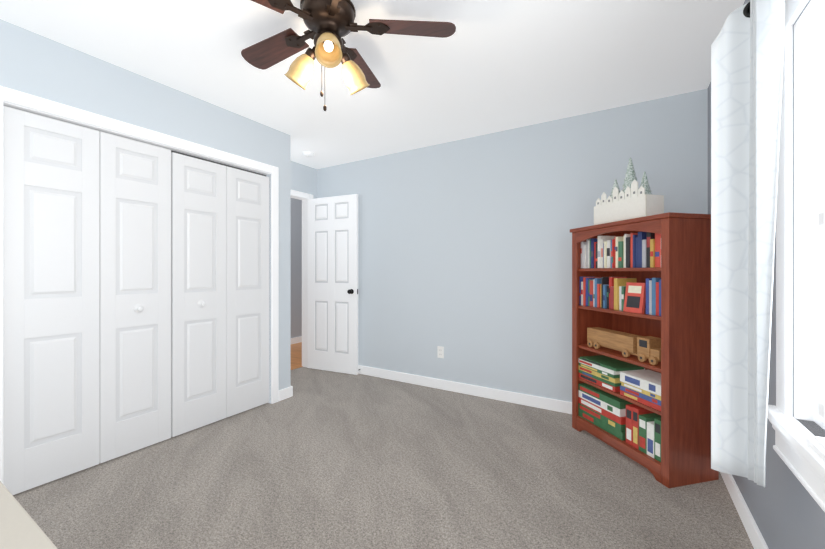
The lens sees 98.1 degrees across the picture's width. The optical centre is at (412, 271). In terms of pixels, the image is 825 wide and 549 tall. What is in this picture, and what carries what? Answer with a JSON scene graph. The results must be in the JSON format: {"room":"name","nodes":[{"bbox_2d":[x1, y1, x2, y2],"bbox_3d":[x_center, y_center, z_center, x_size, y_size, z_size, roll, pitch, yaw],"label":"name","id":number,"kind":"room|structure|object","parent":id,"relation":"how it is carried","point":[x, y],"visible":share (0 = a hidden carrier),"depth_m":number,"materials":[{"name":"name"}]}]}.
{"room":"bedroom","nodes":[
{"label":"bedroom","id":0,"kind":"room"},
{"bbox_2d":[0,19,290,403],"bbox_3d":[-1.967,-0.050,2.077,0.100,2.440,3.025,0,0,31],"label":"wall","id":1,"kind":"structure","parent":0,"point":[35,64],"depth_m":2.37,"materials":[{"name":"paint"}]},
{"bbox_2d":[3,106,98,494],"bbox_3d":[-1.992,0.158,1.992,0.024,2.000,0.389,0,0,31],"label":"bifold closet door","id":2,"kind":"structure","parent":1,"relation":"in","point":[50,299],"depth_m":1.97,"materials":[{"name":"white wood"}]},
{"bbox_2d":[99,131,170,462],"bbox_3d":[-1.773,0.158,2.319,0.059,2.000,0.389,0,0,31],"label":"bifold closet door","id":3,"kind":"structure","parent":1,"relation":"in","point":[134,295],"depth_m":2.30,"materials":[{"name":"white wood"}]},
{"bbox_2d":[0,86,278,482],"bbox_3d":[-1.696,0.120,2.506,0.118,2.100,1.720,0,0,31],"label":"trim","id":4,"kind":"structure","parent":1,"relation":"attached to","point":[51,109],"depth_m":2.36,"materials":[{"name":"white wood"}]},
{"bbox_2d":[171,152,225,436],"bbox_3d":[-1.566,0.164,2.659,0.059,1.988,0.389,0,0,31],"label":"bifold closet door","id":5,"kind":"structure","parent":1,"relation":"in","point":[198,293],"depth_m":2.64,"materials":[{"name":"white wood"}]},
{"bbox_2d":[226,166,268,416],"bbox_3d":[-1.377,0.164,3.004,0.024,1.988,0.389,0,0,31],"label":"bifold closet door","id":6,"kind":"structure","parent":1,"relation":"in","point":[247,290],"depth_m":2.98,"materials":[{"name":"white wood"}]},
{"bbox_2d":[279,386,292,397],"bbox_3d":[-1.400,1.123,3.496,0.635,0.095,0.040,0,0,31],"label":"baseboard","id":7,"kind":"structure","parent":1,"relation":"attached to","point":[287,392],"depth_m":3.29,"materials":[{"name":"white wood"}]},
{"bbox_2d":[99,131,265,175],"bbox_3d":[-1.719,0.157,2.520,0.015,2.022,1.578,0,0,31],"label":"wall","id":8,"kind":"structure","parent":0,"point":[214,162],"depth_m":2.79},
{"bbox_2d":[291,198,301,337],"bbox_3d":[-2.417,-0.050,5.033,0.100,2.440,3.490,0,0,31],"label":"wall","id":9,"kind":"structure","parent":0,"point":[296,267],"depth_m":5.80,"materials":[{"name":"paint"}]},
{"bbox_2d":[291,336,301,343],"bbox_3d":[-2.368,1.120,5.003,0.015,0.100,3.290,0,0,31],"label":"baseboard","id":10,"kind":"structure","parent":9,"relation":"attached to","point":[294,340],"depth_m":5.79,"materials":[{"name":"white wood"}]},
{"bbox_2d":[291,342,302,369],"bbox_3d":[-1.883,1.208,4.708,1.250,0.084,3.290,0,0,31],"label":"floor","id":11,"kind":"structure","parent":0,"point":[296,355],"depth_m":4.95,"materials":[{"name":"brown wood"}]},
{"bbox_2d":[291,161,316,198],"bbox_3d":[-2.257,-0.050,2.794,0.100,2.440,3.950,0,0,31],"label":"wall","id":12,"kind":"structure","parent":0,"point":[304,178],"depth_m":4.27,"materials":[{"name":"paint"}]},
{"bbox_2d":[291,190,312,366],"bbox_3d":[-1.491,0.117,4.054,0.136,2.105,0.850,0,0,31],"label":"door frame","id":13,"kind":"structure","parent":12,"relation":"attached to","point":[300,195],"depth_m":4.37,"materials":[{"name":"white wood"}]},
{"bbox_2d":[307,194,357,374],"bbox_3d":[-0.929,0.148,4.178,0.712,2.020,0.151,0,0,31],"label":"entry door","id":14,"kind":"structure","parent":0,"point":[332,283],"depth_m":4.13,"materials":[{"name":"white wood"}]},
{"bbox_2d":[0,0,744,168],"bbox_3d":[-0.744,-1.320,2.693,5.390,0.100,5.750,0,0,31],"label":"ceiling","id":15,"kind":"structure","parent":0,"point":[489,66],"depth_m":2.15,"materials":[{"name":"paint"}]},
{"bbox_2d":[302,151,313,157],"bbox_3d":[-1.121,-1.250,3.853,0.128,0.041,0.128,0,0,31],"label":"smoke detector","id":16,"kind":"object","parent":15,"relation":"attached to","point":[307,154],"visible":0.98,"depth_m":3.82,"materials":[{"name":"plastic"}]},
{"bbox_2d":[241,0,455,110],"bbox_3d":[-0.432,-0.999,1.691,1.104,0.541,1.152,0,0,31],"label":"ceiling fan","id":17,"kind":"object","parent":15,"relation":"hanging from","point":[329,24],"visible":1,"depth_m":1.68,"materials":[{"name":"brown wood"}]},
{"bbox_2d":[13,367,753,548],"bbox_3d":[-0.595,1.220,1.784,4.190,0.100,4.350,0,0,31],"label":"floor","id":18,"kind":"structure","parent":0,"point":[321,459],"depth_m":1.94,"materials":[{"name":"grey carpet"}]},
{"bbox_2d":[0,481,56,548],"bbox_3d":[-0.978,0.800,0.413,1.200,0.740,0.690,0,0,31],"label":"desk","id":19,"kind":"object","parent":18,"relation":"on","point":[20,528],"visible":1,"depth_m":0.60,"materials":[{"name":"beige"}]},
{"bbox_2d":[570,157,718,487],"bbox_3d":[1.451,0.218,2.344,0.362,1.904,0.804,0,0,-14],"label":"bookshelf","id":20,"kind":"object","parent":18,"relation":"on","point":[641,327],"visible":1,"depth_m":2.13,"materials":[{"name":"brown wood"}]},
{"bbox_2d":[579,276,642,310],"bbox_3d":[1.373,0.146,2.499,0.168,0.214,0.395,0,0,-14],"label":"books","id":21,"kind":"object","parent":20,"relation":"on","point":[608,293],"depth_m":2.45,"materials":[{"name":"multicoloured paper"}]},
{"bbox_2d":[580,229,691,268],"bbox_3d":[1.416,-0.134,2.336,0.175,0.225,0.731,0,0,-14],"label":"books","id":22,"kind":"object","parent":20,"relation":"on","point":[640,249],"depth_m":2.30,"materials":[{"name":"multicoloured paper"}]},
{"bbox_2d":[317,88,707,401],"bbox_3d":[0.478,-0.050,3.501,4.040,2.440,0.100,0,0,31],"label":"wall","id":23,"kind":"structure","parent":0,"point":[465,253],"depth_m":3.26,"materials":[{"name":"paint"}]},
{"bbox_2d":[437,346,443,357],"bbox_3d":[0.279,0.805,3.558,0.070,0.114,0.008,0,0,31],"label":"outlet","id":24,"kind":"object","parent":23,"relation":"attached to","point":[440,351],"visible":1,"depth_m":3.56,"materials":[{"name":"plastic"}]},
{"bbox_2d":[358,365,571,413],"bbox_3d":[0.409,1.123,3.473,3.750,0.095,0.020,0,0,31],"label":"baseboard","id":25,"kind":"structure","parent":23,"relation":"attached to","point":[496,394],"depth_m":3.37,"materials":[{"name":"white wood"}]},
{"bbox_2d":[708,0,824,548],"bbox_3d":[1.088,-0.050,0.760,0.150,2.440,3.950,0,0,31],"label":"wall","id":26,"kind":"structure","parent":0,"point":[786,510],"depth_m":1.30,"materials":[{"name":"paint"}]},
{"bbox_2d":[720,472,768,548],"bbox_3d":[1.017,1.123,0.804,0.018,0.095,3.950,0,0,31],"label":"baseboard","id":27,"kind":"structure","parent":26,"relation":"attached to","point":[756,538],"depth_m":1.63,"materials":[{"name":"white wood"}]},
{"bbox_2d":[711,0,784,486],"bbox_3d":[0.642,-0.102,0.389,0.186,1.655,2.192,0,0,31],"label":"curtain","id":28,"kind":"object","parent":26,"relation":"attached to","point":[747,49],"visible":1,"depth_m":1.24,"materials":[{"name":"fabric"}]},
{"bbox_2d":[767,0,824,511],"bbox_3d":[0.761,-0.145,0.362,0.115,1.550,2.130,0,0,31],"label":"window frame","id":29,"kind":"structure","parent":26,"relation":"attached to","point":[804,462],"depth_m":1.19,"materials":[{"name":"white wood"}]},
{"bbox_2d":[794,0,824,429],"bbox_3d":[0.823,-0.165,0.325,0.150,1.290,1.910,0,0,31],"label":"window","id":30,"kind":"structure","parent":26,"relation":"in","point":[809,215],"depth_m":1.15,"materials":[{"name":"white glass"}]},
{"bbox_2d":[805,436,824,460],"bbox_3d":[1.081,0.463,0.917,0.065,0.033,0.150,0,0,31],"label":"window sill","id":31,"kind":"structure","parent":26,"relation":"attached to","point":[816,444],"depth_m":0.94,"materials":[{"name":"white wood"}]}
]}

